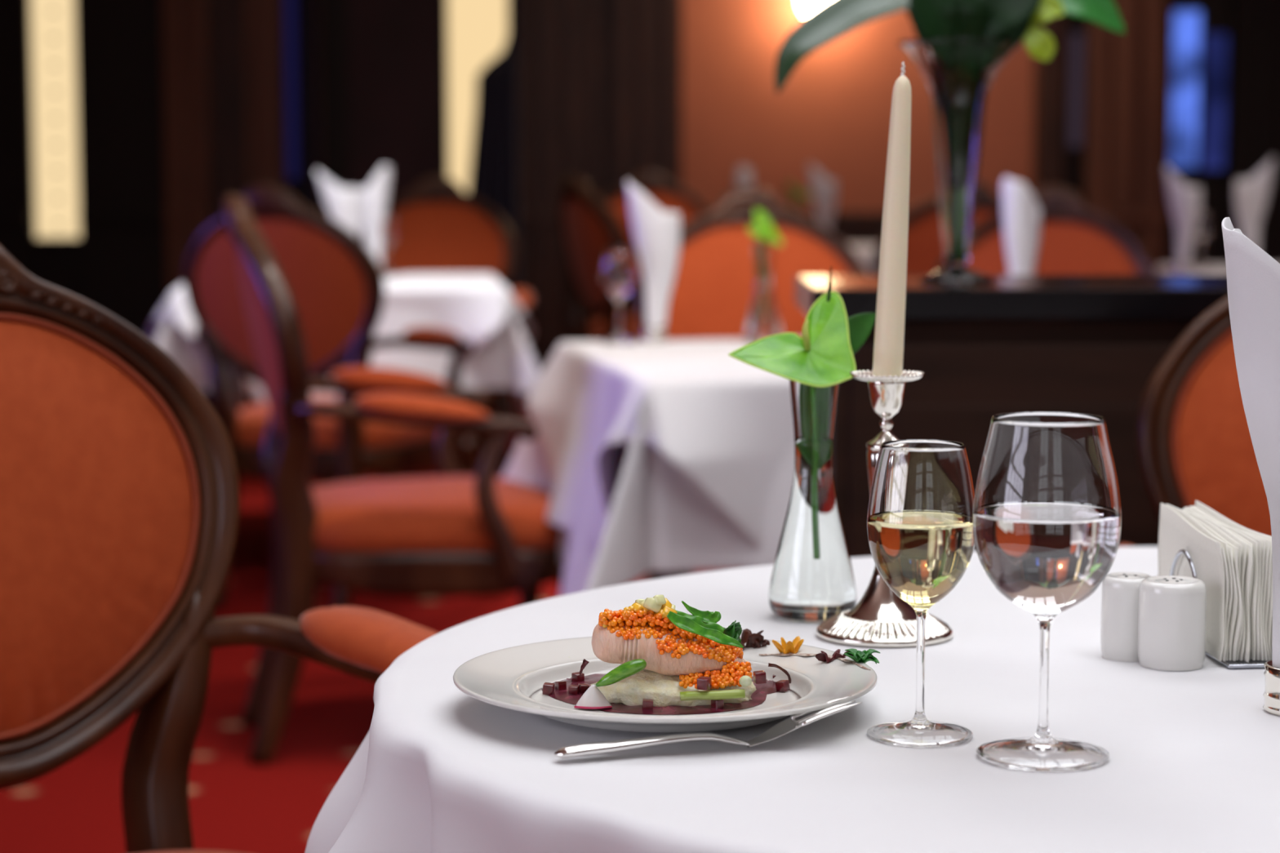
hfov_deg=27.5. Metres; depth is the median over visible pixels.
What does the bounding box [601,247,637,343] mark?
wine glass
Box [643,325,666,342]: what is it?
napkin ring
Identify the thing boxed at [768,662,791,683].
shoot
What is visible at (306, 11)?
curtain
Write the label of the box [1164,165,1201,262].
cloth napkin
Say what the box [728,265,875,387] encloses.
anthurium
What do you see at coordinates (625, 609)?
bead
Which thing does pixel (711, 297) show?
cushion
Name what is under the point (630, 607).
bead
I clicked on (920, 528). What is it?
wine glass
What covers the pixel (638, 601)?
cucumber dice
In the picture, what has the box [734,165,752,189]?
cloth napkin
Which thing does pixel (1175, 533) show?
paper napkin
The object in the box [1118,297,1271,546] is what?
armchair
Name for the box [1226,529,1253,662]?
paper napkin
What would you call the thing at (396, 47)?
trim
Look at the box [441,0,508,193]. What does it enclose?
window
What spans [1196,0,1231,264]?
window
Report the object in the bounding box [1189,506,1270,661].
paper napkin
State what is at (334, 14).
trim
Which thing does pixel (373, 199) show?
cloth napkin
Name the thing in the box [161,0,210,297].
trim
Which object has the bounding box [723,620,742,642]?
herb leaf
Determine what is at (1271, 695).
napkin ring
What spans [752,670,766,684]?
cube
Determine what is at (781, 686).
cube
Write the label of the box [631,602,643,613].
citrus dice
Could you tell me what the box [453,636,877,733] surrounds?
dinner plate
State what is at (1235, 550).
paper napkin
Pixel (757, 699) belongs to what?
sauce
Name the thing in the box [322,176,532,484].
armchair
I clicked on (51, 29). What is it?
window
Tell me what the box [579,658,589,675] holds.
shoot
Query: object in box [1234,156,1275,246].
cloth napkin
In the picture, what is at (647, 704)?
cube
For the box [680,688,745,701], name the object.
stick
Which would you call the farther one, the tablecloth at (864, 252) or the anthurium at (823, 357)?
the tablecloth at (864, 252)
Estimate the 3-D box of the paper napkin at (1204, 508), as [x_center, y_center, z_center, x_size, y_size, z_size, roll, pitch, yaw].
[0.436,0.111,1.913,0.006,0.091,0.175,-1,6,-8]
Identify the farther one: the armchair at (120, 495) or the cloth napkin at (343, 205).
the cloth napkin at (343, 205)
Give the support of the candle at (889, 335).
on the candlestick at (881, 619)
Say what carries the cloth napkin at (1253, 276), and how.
on the tablecloth at (1193, 765)
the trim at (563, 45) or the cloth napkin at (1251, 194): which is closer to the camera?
the cloth napkin at (1251, 194)
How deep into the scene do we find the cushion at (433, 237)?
8.29 m
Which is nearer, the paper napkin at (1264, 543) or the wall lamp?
the paper napkin at (1264, 543)
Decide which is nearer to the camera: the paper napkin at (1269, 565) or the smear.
the smear
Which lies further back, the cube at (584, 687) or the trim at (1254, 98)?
the trim at (1254, 98)
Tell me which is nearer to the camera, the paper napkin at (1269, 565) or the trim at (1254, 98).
the paper napkin at (1269, 565)
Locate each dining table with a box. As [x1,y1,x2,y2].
[200,388,492,460]
[664,570,693,577]
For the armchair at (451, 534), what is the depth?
4.70 m
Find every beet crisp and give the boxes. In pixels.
[738,628,764,648]
[751,639,769,648]
[815,648,848,663]
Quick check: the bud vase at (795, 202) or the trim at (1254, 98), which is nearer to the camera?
the bud vase at (795, 202)
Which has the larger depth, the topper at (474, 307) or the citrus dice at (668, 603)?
the topper at (474, 307)
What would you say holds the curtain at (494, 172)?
on the floor
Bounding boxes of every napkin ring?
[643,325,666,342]
[1174,261,1190,272]
[1262,660,1279,715]
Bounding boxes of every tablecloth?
[155,308,540,394]
[305,546,1279,852]
[502,385,794,591]
[848,244,877,275]
[1155,264,1226,275]
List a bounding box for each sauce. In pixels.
[541,673,606,704]
[597,693,766,715]
[751,676,777,694]
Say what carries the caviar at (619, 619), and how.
on the salmon fillet
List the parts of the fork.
handle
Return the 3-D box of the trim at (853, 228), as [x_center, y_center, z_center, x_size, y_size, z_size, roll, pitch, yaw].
[0.948,-0.515,11.464,1.546,0.850,0.090,0,6,0]
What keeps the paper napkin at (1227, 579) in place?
in the napkin holder
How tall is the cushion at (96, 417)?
0.387 m
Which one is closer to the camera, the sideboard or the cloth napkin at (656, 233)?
the sideboard
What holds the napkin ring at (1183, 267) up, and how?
attached to the cloth napkin at (1185, 201)
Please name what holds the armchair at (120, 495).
on the floor
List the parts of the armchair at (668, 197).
seat, frame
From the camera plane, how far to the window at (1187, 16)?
11.36 m
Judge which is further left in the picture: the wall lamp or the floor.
the floor
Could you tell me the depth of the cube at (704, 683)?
1.66 m
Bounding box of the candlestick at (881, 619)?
[815,368,953,648]
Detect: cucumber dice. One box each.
[635,599,645,604]
[643,597,662,612]
[653,595,666,604]
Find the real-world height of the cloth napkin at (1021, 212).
0.290 m
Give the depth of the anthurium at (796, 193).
9.71 m
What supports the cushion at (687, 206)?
on the armchair at (668, 197)
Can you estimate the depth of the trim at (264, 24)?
11.26 m
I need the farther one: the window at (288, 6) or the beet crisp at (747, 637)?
the window at (288, 6)
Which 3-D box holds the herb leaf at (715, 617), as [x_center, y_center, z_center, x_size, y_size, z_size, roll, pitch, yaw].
[0.040,0.120,1.685,0.026,0.015,0.006,0,6,0]
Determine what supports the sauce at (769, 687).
on the dinner plate
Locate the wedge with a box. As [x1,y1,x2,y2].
[573,684,612,709]
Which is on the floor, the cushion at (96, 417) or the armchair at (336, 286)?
the armchair at (336, 286)
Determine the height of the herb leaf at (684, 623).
0.024 m
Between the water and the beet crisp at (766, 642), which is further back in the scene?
the beet crisp at (766, 642)
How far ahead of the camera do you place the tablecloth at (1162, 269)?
8.14 m
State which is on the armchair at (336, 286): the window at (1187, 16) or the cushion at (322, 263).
the cushion at (322, 263)
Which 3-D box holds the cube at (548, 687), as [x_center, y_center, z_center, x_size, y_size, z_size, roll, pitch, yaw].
[-0.060,0.172,1.713,0.007,0.008,0.007,1,6,10]
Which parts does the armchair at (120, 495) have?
frame, leg, seat, arm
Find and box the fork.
[554,695,862,758]
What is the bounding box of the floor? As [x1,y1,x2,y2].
[0,407,713,852]
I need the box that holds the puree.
[590,669,756,706]
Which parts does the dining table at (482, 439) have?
leg, leg, leg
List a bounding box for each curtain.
[295,0,319,212]
[467,0,519,291]
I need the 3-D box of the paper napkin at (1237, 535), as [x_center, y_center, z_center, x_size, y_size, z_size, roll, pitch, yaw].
[0.420,0.114,1.912,0.003,0.085,0.164,-1,6,-6]
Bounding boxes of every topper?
[147,273,533,480]
[525,338,794,595]
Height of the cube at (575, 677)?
0.007 m
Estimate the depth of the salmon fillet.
1.67 m
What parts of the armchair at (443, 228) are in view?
leg, leg, frame, seat, seat rail, leg, arm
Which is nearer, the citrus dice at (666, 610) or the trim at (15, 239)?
the citrus dice at (666, 610)
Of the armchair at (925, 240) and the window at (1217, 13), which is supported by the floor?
the armchair at (925, 240)
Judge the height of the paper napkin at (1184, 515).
0.090 m
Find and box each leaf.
[595,658,646,687]
[666,611,743,648]
[675,609,724,633]
[681,600,720,623]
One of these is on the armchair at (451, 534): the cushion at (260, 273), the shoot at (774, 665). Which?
the cushion at (260, 273)
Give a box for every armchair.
[0,244,438,852]
[183,184,479,610]
[222,193,563,765]
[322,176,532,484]
[559,174,643,341]
[590,171,708,337]
[636,186,869,580]
[871,181,1002,275]
[935,185,1155,275]
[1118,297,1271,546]
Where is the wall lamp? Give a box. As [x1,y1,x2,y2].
[800,0,828,14]
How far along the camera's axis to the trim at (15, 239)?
11.33 m
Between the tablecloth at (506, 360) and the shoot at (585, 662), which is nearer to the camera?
the shoot at (585, 662)
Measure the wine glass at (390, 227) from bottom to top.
0.178 m
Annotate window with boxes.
[25,0,81,297]
[282,0,297,199]
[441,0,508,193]
[1067,15,1087,199]
[1165,0,1204,264]
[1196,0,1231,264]
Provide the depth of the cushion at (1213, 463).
2.95 m
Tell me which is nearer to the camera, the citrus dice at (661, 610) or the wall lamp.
the citrus dice at (661, 610)
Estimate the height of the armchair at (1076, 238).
1.041 m
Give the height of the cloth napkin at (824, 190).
0.296 m
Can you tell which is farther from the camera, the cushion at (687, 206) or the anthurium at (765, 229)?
the cushion at (687, 206)
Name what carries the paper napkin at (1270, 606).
in the napkin holder
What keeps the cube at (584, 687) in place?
on the sauce at (563, 695)
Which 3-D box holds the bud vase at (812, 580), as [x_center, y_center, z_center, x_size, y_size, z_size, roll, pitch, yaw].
[0.134,0.054,2.024,0.069,0.190,0.069,-4,7,-36]
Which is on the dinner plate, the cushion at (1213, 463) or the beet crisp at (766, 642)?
the beet crisp at (766, 642)
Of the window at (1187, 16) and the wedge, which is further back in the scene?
the window at (1187, 16)
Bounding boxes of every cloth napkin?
[315,169,359,237]
[357,165,391,266]
[626,180,680,326]
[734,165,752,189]
[808,163,836,230]
[1001,176,1040,275]
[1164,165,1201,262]
[1221,217,1279,668]
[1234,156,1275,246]
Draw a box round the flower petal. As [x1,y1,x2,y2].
[772,635,804,653]
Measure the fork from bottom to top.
0.026 m
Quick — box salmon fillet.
[591,623,746,675]
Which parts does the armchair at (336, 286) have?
leg, arm, leg, frame, seat, seat rail, leg, arm, leg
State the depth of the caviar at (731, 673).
1.67 m
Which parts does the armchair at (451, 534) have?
leg, frame, leg, arm, arm, seat, seat rail, leg, leg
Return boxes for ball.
[738,675,751,686]
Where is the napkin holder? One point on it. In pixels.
(1237, 664)
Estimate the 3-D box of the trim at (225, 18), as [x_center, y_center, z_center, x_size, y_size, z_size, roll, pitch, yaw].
[-1.784,-1.632,11.326,0.165,3.100,0.130,0,6,0]
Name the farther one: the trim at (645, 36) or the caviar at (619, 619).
the trim at (645, 36)
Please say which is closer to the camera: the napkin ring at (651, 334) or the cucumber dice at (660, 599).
the cucumber dice at (660, 599)
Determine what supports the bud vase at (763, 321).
on the topper at (725, 422)
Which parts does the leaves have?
stem, stem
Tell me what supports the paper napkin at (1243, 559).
in the napkin holder
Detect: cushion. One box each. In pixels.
[0,312,192,741]
[195,219,366,369]
[235,242,282,436]
[382,201,505,279]
[563,198,612,308]
[608,193,699,274]
[666,223,848,339]
[906,208,997,275]
[965,220,1138,275]
[1169,330,1271,536]
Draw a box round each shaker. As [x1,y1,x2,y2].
[1100,572,1151,662]
[1137,575,1206,671]
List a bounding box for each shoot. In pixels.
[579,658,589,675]
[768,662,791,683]
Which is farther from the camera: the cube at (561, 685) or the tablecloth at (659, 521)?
the tablecloth at (659, 521)
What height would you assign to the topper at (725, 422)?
0.537 m
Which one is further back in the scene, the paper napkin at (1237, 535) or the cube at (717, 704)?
the paper napkin at (1237, 535)
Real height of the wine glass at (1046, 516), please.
0.205 m
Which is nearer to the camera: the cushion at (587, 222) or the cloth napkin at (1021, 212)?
the cloth napkin at (1021, 212)
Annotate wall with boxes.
[317,0,1033,213]
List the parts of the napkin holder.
plate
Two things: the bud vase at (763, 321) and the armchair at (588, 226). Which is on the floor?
the armchair at (588, 226)
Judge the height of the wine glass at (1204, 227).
0.178 m
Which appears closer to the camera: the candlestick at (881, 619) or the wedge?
the wedge
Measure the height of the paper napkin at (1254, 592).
0.086 m
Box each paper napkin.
[1157,502,1225,661]
[1165,503,1233,661]
[1179,508,1247,661]
[1182,508,1257,660]
[1183,506,1262,660]
[1183,511,1243,660]
[1186,506,1266,660]
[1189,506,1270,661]
[1190,515,1242,661]
[1191,506,1272,660]
[1192,505,1272,659]
[1195,500,1272,650]
[1221,546,1229,661]
[1222,526,1253,660]
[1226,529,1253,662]
[1227,545,1238,661]
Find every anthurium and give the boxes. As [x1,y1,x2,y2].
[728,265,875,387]
[747,198,782,246]
[783,180,812,208]
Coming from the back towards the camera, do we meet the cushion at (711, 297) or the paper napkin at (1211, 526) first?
the cushion at (711, 297)
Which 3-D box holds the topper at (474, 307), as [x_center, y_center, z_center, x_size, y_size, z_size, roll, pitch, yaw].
[-0.829,-0.153,7.323,1.033,0.508,1.033,-1,6,-6]
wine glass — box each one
[382,213,398,275]
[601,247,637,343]
[866,439,974,747]
[972,411,1121,772]
[1189,210,1212,268]
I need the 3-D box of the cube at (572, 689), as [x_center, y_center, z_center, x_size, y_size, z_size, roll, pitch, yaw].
[-0.043,0.173,1.710,0.006,0.006,0.006,2,6,19]
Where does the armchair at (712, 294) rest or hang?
on the floor
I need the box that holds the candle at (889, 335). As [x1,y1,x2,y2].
[872,61,911,376]
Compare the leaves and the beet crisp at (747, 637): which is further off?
the leaves
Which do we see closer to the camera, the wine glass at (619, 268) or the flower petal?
the flower petal
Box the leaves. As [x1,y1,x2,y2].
[774,0,1125,93]
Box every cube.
[542,682,555,695]
[554,680,566,690]
[568,684,579,694]
[571,671,584,682]
[577,683,589,692]
[641,698,653,709]
[697,675,711,690]
[711,699,723,708]
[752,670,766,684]
[775,680,790,692]
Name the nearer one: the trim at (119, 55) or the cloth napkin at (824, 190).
the cloth napkin at (824, 190)
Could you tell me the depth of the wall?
11.42 m
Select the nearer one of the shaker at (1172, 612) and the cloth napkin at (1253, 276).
the cloth napkin at (1253, 276)
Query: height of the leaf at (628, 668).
0.018 m
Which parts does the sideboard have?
door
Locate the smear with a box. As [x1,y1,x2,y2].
[759,653,871,670]
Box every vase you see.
[745,242,782,342]
[768,379,857,622]
[791,197,800,213]
[897,39,1022,283]
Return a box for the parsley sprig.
[844,648,879,664]
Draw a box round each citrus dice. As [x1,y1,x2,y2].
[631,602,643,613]
[657,608,664,618]
[661,598,671,607]
[662,605,677,622]
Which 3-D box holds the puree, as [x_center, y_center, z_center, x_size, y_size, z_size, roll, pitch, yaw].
[0.022,0.167,1.696,0.108,0.021,0.061,0,6,0]
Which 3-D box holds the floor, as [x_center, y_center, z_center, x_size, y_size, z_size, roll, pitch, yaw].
[0.100,0.689,4.547,7.400,0.100,14.100,0,6,0]
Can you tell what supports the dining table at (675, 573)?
on the floor
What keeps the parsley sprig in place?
on the dinner plate
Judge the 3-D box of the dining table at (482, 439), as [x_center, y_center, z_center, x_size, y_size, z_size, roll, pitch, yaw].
[-0.830,-0.028,7.337,0.840,0.744,0.840,-1,6,-6]
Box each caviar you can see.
[598,608,743,662]
[679,661,752,689]
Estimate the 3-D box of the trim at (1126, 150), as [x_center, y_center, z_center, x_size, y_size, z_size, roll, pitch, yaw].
[2.111,-1.631,11.317,0.352,3.100,0.150,0,6,0]
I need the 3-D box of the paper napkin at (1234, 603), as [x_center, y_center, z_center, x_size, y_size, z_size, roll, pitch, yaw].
[0.409,0.113,1.911,0.005,0.087,0.169,0,6,-5]
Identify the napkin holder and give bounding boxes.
[1169,549,1271,668]
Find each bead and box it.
[623,606,629,611]
[628,605,634,611]
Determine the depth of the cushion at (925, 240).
7.27 m
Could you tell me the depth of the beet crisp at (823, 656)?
1.75 m
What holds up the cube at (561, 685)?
on the sauce at (563, 695)
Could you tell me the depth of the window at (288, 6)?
11.36 m
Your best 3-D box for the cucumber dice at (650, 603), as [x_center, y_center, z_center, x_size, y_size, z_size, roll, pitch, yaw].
[0.008,0.115,1.679,0.011,0.010,0.010,-3,7,-28]
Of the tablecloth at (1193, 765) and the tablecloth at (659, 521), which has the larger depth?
the tablecloth at (659, 521)
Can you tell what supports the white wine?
in the wine glass at (920, 528)
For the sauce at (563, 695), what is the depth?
1.72 m
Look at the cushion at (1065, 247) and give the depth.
5.96 m
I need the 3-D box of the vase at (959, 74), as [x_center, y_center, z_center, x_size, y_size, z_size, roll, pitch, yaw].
[0.408,-0.339,3.353,0.160,0.307,0.160,-2,6,-20]
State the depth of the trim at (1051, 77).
11.25 m
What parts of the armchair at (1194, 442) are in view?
frame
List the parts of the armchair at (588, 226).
leg, seat, leg, arm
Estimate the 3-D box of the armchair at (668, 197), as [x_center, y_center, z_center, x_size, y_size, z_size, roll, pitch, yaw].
[0.057,-0.472,10.197,0.671,1.041,0.640,0,6,-4]
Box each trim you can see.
[0,0,34,275]
[75,0,167,336]
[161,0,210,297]
[207,0,249,399]
[244,0,286,405]
[320,0,350,217]
[347,0,444,230]
[518,0,609,407]
[608,0,681,313]
[800,212,882,244]
[1031,14,1071,191]
[1083,0,1171,270]
[1223,0,1279,264]
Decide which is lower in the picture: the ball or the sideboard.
the ball
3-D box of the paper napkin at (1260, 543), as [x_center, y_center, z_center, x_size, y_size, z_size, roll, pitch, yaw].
[0.424,0.113,1.913,0.004,0.086,0.171,-1,6,-7]
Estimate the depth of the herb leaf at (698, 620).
1.68 m
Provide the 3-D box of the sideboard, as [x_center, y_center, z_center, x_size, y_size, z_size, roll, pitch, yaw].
[0.800,0.283,3.418,1.180,0.944,0.380,0,6,0]
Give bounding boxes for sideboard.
[794,275,1227,557]
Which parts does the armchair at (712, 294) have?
leg, frame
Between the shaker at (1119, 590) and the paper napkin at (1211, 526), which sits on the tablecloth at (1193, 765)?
the shaker at (1119, 590)

